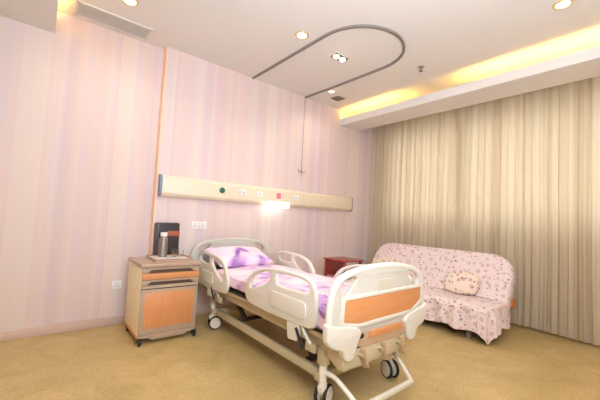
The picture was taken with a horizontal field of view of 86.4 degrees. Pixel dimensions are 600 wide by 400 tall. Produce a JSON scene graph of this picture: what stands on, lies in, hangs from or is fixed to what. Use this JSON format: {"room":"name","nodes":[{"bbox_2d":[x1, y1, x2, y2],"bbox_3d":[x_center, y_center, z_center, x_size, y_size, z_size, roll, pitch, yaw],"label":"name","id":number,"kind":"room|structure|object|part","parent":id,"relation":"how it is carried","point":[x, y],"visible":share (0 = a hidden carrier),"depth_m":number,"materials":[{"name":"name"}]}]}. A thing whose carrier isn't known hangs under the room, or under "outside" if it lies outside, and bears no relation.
{"room":"hospital room","nodes":[
{"label":"hospital room","id":0,"kind":"room"},
{"bbox_2d":[0,11,373,330],"bbox_3d":[-1.112,-0.151,3.690,6.520,2.850,0.193,6,-4,-39],"label":"wall","id":1,"kind":"structure","parent":0,"point":[92,116],"depth_m":3.19,"materials":[{"name":"paint"}]},
{"bbox_2d":[0,0,58,32],"bbox_3d":[-1.189,-1.677,0.312,1.700,0.207,5.153,6,-4,-39],"label":"ceiling","id":2,"kind":"structure","parent":1,"relation":"attached to","point":[42,14],"depth_m":2.54,"materials":[{"name":"paint"}]},
{"bbox_2d":[111,280,121,289],"bbox_3d":[-1.785,0.826,3.112,0.086,0.086,0.010,6,-4,-39],"label":"wall socket","id":3,"kind":"object","parent":1,"relation":"attached to","point":[116,284],"visible":1,"depth_m":3.11,"materials":[{"name":"white plastic"}]},
{"bbox_2d":[0,303,234,341],"bbox_3d":[-1.150,1.228,3.567,6.320,0.082,0.104,6,-4,-39],"label":"baseboard","id":4,"kind":"structure","parent":1,"relation":"attached to","point":[7,335],"depth_m":2.86,"materials":[{"name":"paint"}]},
{"bbox_2d":[191,221,206,228],"bbox_3d":[-1.122,0.282,3.548,0.174,0.086,0.010,6,-4,-39],"label":"wall socket","id":5,"kind":"object","parent":1,"relation":"attached to","point":[194,224],"visible":1,"depth_m":3.54,"materials":[{"name":"white plastic"}]},
{"bbox_3d":[-1.155,0.278,3.520,0.086,0.086,0.010,6,-4,-39],"label":"plate","id":6,"kind":"part","parent":5,"relation":"part of","materials":[{"name":"white plastic"}]},
{"bbox_3d":[-1.088,0.285,3.576,0.086,0.086,0.010,6,-4,-39],"label":"plate","id":7,"kind":"part","parent":5,"relation":"part of","materials":[{"name":"white plastic"}]},
{"bbox_2d":[157,174,352,211],"bbox_3d":[-0.302,-0.041,4.173,2.922,0.225,0.090,6,-4,-39],"label":"panel","id":8,"kind":"object","parent":1,"relation":"attached to","point":[171,186],"visible":1,"depth_m":3.82,"materials":[{"name":"plastic"}]},
{"bbox_2d":[237,189,245,194],"bbox_3d":[-0.696,-0.091,3.815,0.116,0.066,0.012,6,-4,-39],"label":"power socket","id":9,"kind":"object","parent":8,"relation":"attached to","point":[239,191],"depth_m":3.81,"materials":[{"name":"white plastic"}]},
{"bbox_2d":[257,191,262,196],"bbox_3d":[-0.498,-0.071,3.977,0.088,0.066,0.012,6,-4,-39],"label":"power socket","id":10,"kind":"object","parent":8,"relation":"attached to","point":[259,193],"depth_m":3.98,"materials":[{"name":"white plastic"}]},
{"bbox_2d":[265,200,290,207],"bbox_3d":[-0.286,0.055,4.104,0.350,0.085,0.084,6,-4,-39],"label":"reading lamp","id":11,"kind":"object","parent":8,"relation":"attached to","point":[270,203],"visible":1,"depth_m":4.06,"materials":[{"name":"white paint"}]},
{"bbox_2d":[340,46,599,130],"bbox_3d":[2.404,-1.301,3.195,0.428,0.242,5.063,6,-4,-39],"label":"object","id":12,"kind":"structure","parent":1,"relation":"attached to","point":[584,64],"depth_m":3.46,"materials":[{"name":"paint"}]},
{"bbox_2d":[0,309,599,399],"bbox_3d":[0.445,1.291,1.609,6.520,0.100,5.353,6,-4,-39],"label":"floor","id":13,"kind":"structure","parent":0,"point":[225,362],"depth_m":2.39,"materials":[{"name":"carpet"}]},
{"bbox_2d":[124,257,200,346],"bbox_3d":[-1.285,0.892,2.975,0.513,0.669,0.533,6,-4,-39],"label":"base cabinet","id":14,"kind":"object","parent":13,"relation":"on","point":[161,298],"visible":0.98,"depth_m":2.80,"materials":[{"name":"brown wood"}]},
{"bbox_3d":[-1.495,1.145,2.824,0.018,0.026,0.481,6,-4,-39],"label":"trim","id":15,"kind":"part","parent":14,"relation":"part of","materials":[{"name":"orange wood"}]},
{"bbox_2d":[153,222,179,254],"bbox_3d":[-1.369,0.401,3.285,0.249,0.335,0.040,6,-4,-39],"label":"folder","id":16,"kind":"object","parent":14,"relation":"on","point":[172,229],"visible":0.7,"depth_m":3.29,"materials":[{"name":"black plastic"}]},
{"bbox_3d":[-1.153,0.943,2.811,0.487,0.406,0.030,6,-4,-39],"label":"door","id":17,"kind":"part","parent":14,"relation":"part of","materials":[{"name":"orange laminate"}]},
{"bbox_3d":[-1.143,0.947,2.799,0.417,0.298,0.005,6,-4,-39],"label":"door panel","id":18,"kind":"part","parent":14,"relation":"part of","materials":[{"name":"orange wood"}]},
{"bbox_2d":[146,254,192,260],"bbox_3d":[-1.259,0.555,3.085,0.351,0.016,0.351,6,-4,-39],"label":"serving tray","id":19,"kind":"object","parent":14,"relation":"on","point":[153,257],"visible":0.78,"depth_m":3.04,"materials":[{"name":"white plastic"}]},
{"bbox_2d":[158,232,167,256],"bbox_3d":[-1.338,0.433,3.126,0.084,0.238,0.084,6,-4,-39],"label":"flask","id":20,"kind":"object","parent":19,"relation":"on","point":[163,240],"visible":1,"depth_m":3.09,"materials":[{"name":"metal"}]},
{"bbox_2d":[170,248,176,256],"bbox_3d":[-1.252,0.522,3.168,0.066,0.075,0.065,6,-4,-39],"label":"drinking glass","id":21,"kind":"object","parent":19,"relation":"on","point":[173,252],"visible":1,"depth_m":3.14,"materials":[{"name":"white"}]},
{"bbox_2d":[177,248,183,255],"bbox_3d":[-1.209,0.528,3.230,0.066,0.075,0.065,6,-4,-39],"label":"drinking glass","id":22,"kind":"object","parent":19,"relation":"on","point":[180,251],"visible":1,"depth_m":3.21,"materials":[{"name":"clear glass"}]},
{"bbox_3d":[-1.136,0.665,2.825,0.487,0.053,0.036,6,-4,-39],"label":"drawer","id":23,"kind":"part","parent":14,"relation":"part of","materials":[{"name":"orange wood"}]},
{"bbox_2d":[190,238,426,399],"bbox_3d":[-0.102,0.846,2.792,1.010,0.865,2.173,6,-4,-39],"label":"hospital bed","id":24,"kind":"object","parent":13,"relation":"on","point":[382,306],"visible":0.94,"depth_m":2.07,"materials":[{"name":"plastic"}]},
{"bbox_3d":[-0.846,1.022,3.133,0.056,0.215,0.080,6,-4,-39],"label":"corner post","id":25,"kind":"part","parent":24,"relation":"part of","materials":[{"name":"beige metal"}]},
{"bbox_3d":[-0.830,0.676,3.045,0.030,0.336,0.678,6,-4,-39],"label":"rail","id":26,"kind":"part","parent":24,"relation":"part of","materials":[{"name":"white plastic"}]},
{"bbox_2d":[215,265,244,293],"bbox_3d":[-0.137,0.761,2.845,0.750,0.112,1.920,6,-4,-39],"label":"mattress","id":27,"kind":"object","parent":24,"relation":"on","point":[216,266],"visible":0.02,"depth_m":3.22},
{"bbox_2d":[217,264,350,329],"bbox_3d":[-0.025,0.741,2.711,0.810,0.156,1.620,6,-4,-39],"label":"quilt","id":28,"kind":"object","parent":27,"relation":"on","point":[239,276],"visible":0.45,"depth_m":2.68,"materials":[{"name":"fabric"}]},
{"bbox_2d":[204,246,273,267],"bbox_3d":[-0.640,0.594,3.385,0.655,0.187,0.371,6,-5,-43],"label":"pillow","id":29,"kind":"object","parent":28,"relation":"on","point":[233,256],"visible":0.86,"depth_m":3.28,"materials":[{"name":"purple fabric"}]},
{"bbox_3d":[-0.767,0.637,3.630,0.977,0.398,0.034,6,-4,-39],"label":"headboard","id":30,"kind":"part","parent":24,"relation":"part of","materials":[{"name":"plastic"}]},
{"bbox_3d":[-0.135,0.907,2.825,0.695,0.060,1.920,6,-4,-39],"label":"frame","id":31,"kind":"part","parent":24,"relation":"part of","materials":[{"name":"beige paint"}]},
{"bbox_3d":[-0.159,0.638,2.229,0.030,0.328,0.835,6,-4,-39],"label":"rail","id":32,"kind":"part","parent":24,"relation":"part of","materials":[{"name":"white plastic"}]},
{"bbox_3d":[-0.052,0.741,3.449,0.030,0.336,0.678,6,-4,-39],"label":"rail","id":33,"kind":"part","parent":24,"relation":"part of","materials":[{"name":"white plastic"}]},
{"bbox_3d":[-0.095,1.106,2.751,0.675,0.055,1.560,6,-4,-39],"label":"frame","id":34,"kind":"part","parent":24,"relation":"part of","materials":[{"name":"beige paint"}]},
{"bbox_3d":[0.134,1.005,1.938,0.056,0.215,0.080,6,-4,-39],"label":"corner post","id":35,"kind":"part","parent":24,"relation":"part of","materials":[{"name":"beige metal"}]},
{"bbox_3d":[0.581,0.704,2.680,0.030,0.328,0.835,6,-4,-39],"label":"rail","id":36,"kind":"part","parent":24,"relation":"part of","materials":[{"name":"white plastic"}]},
{"bbox_3d":[0.525,0.614,2.054,0.977,0.398,0.034,6,-4,-39],"label":"footboard","id":37,"kind":"part","parent":24,"relation":"part of","materials":[{"name":"plastic"}]},
{"bbox_3d":[0.554,0.672,2.054,0.802,0.153,0.012,6,-4,-39],"label":"footboard panel","id":38,"kind":"part","parent":24,"relation":"part of","materials":[{"name":"orange wood"}]},
{"bbox_3d":[0.556,0.831,2.053,0.350,0.044,0.010,6,-4,-39],"label":"panel","id":39,"kind":"part","parent":24,"relation":"part of","materials":[{"name":"orange wood"}]},
{"bbox_2d":[323,256,363,275],"bbox_3d":[0.537,1.068,4.066,0.370,0.638,0.370,6,-4,-39],"label":"side table","id":40,"kind":"object","parent":13,"relation":"on","point":[332,264],"visible":0.56,"depth_m":4.10,"materials":[{"name":"red wood"}]},
{"bbox_3d":[0.323,1.067,4.090,0.030,0.620,0.030,6,-4,-39],"label":"leg","id":41,"kind":"part","parent":40,"relation":"part of","materials":[{"name":"red wood"}]},
{"bbox_2d":[326,271,337,275],"bbox_3d":[0.542,0.948,4.075,0.310,0.018,0.335,6,-4,-39],"label":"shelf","id":42,"kind":"object","parent":40,"relation":"attached to","point":[332,273],"depth_m":4.09,"materials":[{"name":"red wood"}]},
{"bbox_2d":[465,299,515,338],"bbox_3d":[1.536,1.041,3.973,0.710,0.787,1.860,6,-4,-39],"label":"futon sofa","id":43,"kind":"object","parent":13,"relation":"on","point":[468,334],"visible":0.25,"depth_m":3.26,"materials":[{"name":"orange wood"}]},
{"bbox_2d":[351,243,515,344],"bbox_3d":[1.525,1.010,3.966,0.815,0.822,1.885,6,-4,-39],"label":"sofa cover","id":44,"kind":"object","parent":43,"relation":"on","point":[486,312],"visible":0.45,"depth_m":3.50,"materials":[{"name":"pink fabric"}]},
{"bbox_2d":[376,257,399,262],"bbox_3d":[1.225,0.947,4.508,0.192,0.280,0.403,6,-4,-39],"label":"cushion","id":45,"kind":"object","parent":44,"relation":"on","point":[381,259],"visible":0.24,"depth_m":4.51,"materials":[{"name":"fabric"}]},
{"bbox_2d":[444,270,479,294],"bbox_3d":[1.845,0.943,3.653,0.193,0.260,0.384,6,-4,-39],"label":"cushion","id":46,"kind":"object","parent":44,"relation":"on","point":[456,281],"visible":1,"depth_m":3.59,"materials":[{"name":"fabric"}]},
{"bbox_3d":[1.726,1.315,3.272,0.072,0.180,0.071,6,-4,-39],"label":"leg","id":47,"kind":"part","parent":43,"relation":"part of","materials":[{"name":"metal"}]},
{"bbox_2d":[58,0,599,114],"bbox_3d":[0.602,-1.650,1.780,6.520,0.100,5.353,6,-4,-39],"label":"ceiling","id":48,"kind":"structure","parent":0,"point":[457,42],"depth_m":3.00,"materials":[{"name":"paint"}]},
{"bbox_2d":[74,0,153,40],"bbox_3d":[-1.715,-1.649,2.963,0.610,0.010,0.250,6,-4,-39],"label":"ceiling vent","id":49,"kind":"object","parent":48,"relation":"in","point":[82,9],"visible":1,"depth_m":2.94,"materials":[{"name":"metal"}]},
{"bbox_2d":[122,0,138,6],"bbox_3d":[-1.415,-1.653,2.659,0.129,0.007,0.129,6,-4,-39],"label":"recessed light","id":50,"kind":"object","parent":48,"relation":"in","point":[134,3],"visible":1,"depth_m":2.67,"materials":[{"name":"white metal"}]},
{"bbox_3d":[-1.415,-1.652,2.659,0.089,0.003,0.089,6,-4,-39],"label":"bulb","id":51,"kind":"part","parent":50,"relation":"part of","materials":[{"name":"beige glass"}]},
{"bbox_2d":[295,31,308,38],"bbox_3d":[0.018,-1.556,3.020,0.129,0.007,0.129,6,-4,-39],"label":"recessed light","id":52,"kind":"object","parent":48,"relation":"in","point":[300,34],"visible":1,"depth_m":3.01,"materials":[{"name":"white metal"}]},
{"bbox_3d":[0.018,-1.555,3.020,0.089,0.003,0.089,6,-4,-39],"label":"bulb","id":53,"kind":"part","parent":52,"relation":"part of","materials":[{"name":"beige glass"}]},
{"bbox_2d":[252,24,404,97],"bbox_3d":[0.319,-1.500,3.595,0.912,0.020,1.784,6,-4,-39],"label":"track","id":54,"kind":"object","parent":48,"relation":"attached to","point":[388,30],"visible":1,"depth_m":3.24,"materials":[{"name":"metal"}]},
{"bbox_2d":[298,107,305,175],"bbox_3d":[0.046,-0.880,4.494,0.140,1.120,0.021,6,-4,-39],"label":"rod","id":55,"kind":"object","parent":54,"relation":"hanging from","point":[304,107],"visible":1,"depth_m":4.49,"materials":[{"name":"silver metal"}]},
{"bbox_3d":[0.046,-0.925,4.500,0.011,1.030,0.011,1,-4,28],"label":"rod","id":56,"kind":"part","parent":55,"relation":"part of","materials":[{"name":"silver metal"}]},
{"bbox_2d":[329,95,346,101],"bbox_3d":[0.538,-1.438,4.523,0.180,0.012,0.180,6,-4,-39],"label":"ceiling vent","id":57,"kind":"object","parent":48,"relation":"in","point":[337,98],"visible":1,"depth_m":4.51,"materials":[{"name":"grey metal"}]},
{"bbox_2d":[329,52,349,62],"bbox_3d":[0.416,-1.502,3.389,0.190,0.030,0.120,6,-4,-39],"label":"recessed light","id":58,"kind":"object","parent":48,"relation":"in","point":[337,56],"visible":1,"depth_m":3.37,"materials":[{"name":"white paint"}]},
{"bbox_2d":[552,0,573,9],"bbox_3d":[1.997,-1.485,2.427,0.129,0.007,0.129,6,-4,-39],"label":"recessed light","id":59,"kind":"object","parent":48,"relation":"in","point":[562,4],"visible":1,"depth_m":2.43,"materials":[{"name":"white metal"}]},
{"bbox_3d":[1.997,-1.484,2.427,0.089,0.003,0.089,6,-4,-39],"label":"bulb","id":60,"kind":"part","parent":59,"relation":"part of","materials":[{"name":"beige glass"}]},
{"bbox_3d":[2.873,-1.361,3.609,0.022,0.022,5.008,6,-4,-39],"label":"rail","id":61,"kind":"object","parent":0,"visible":0},
{"bbox_2d":[368,108,460,263],"bbox_3d":[1.701,0.068,4.870,0.085,2.813,1.502,6,-4,-39],"label":"curtain","id":62,"kind":"object","parent":61,"relation":"hanging from","point":[416,165],"visible":0.71,"depth_m":4.80,"materials":[{"name":"fabric"}]},
{"bbox_2d":[459,76,599,345],"bbox_3d":[3.239,0.043,2.992,0.090,2.816,3.499,6,-4,-39],"label":"curtain","id":63,"kind":"object","parent":61,"relation":"hanging from","point":[529,179],"visible":0.86,"depth_m":3.61,"materials":[{"name":"fabric"}]}
]}

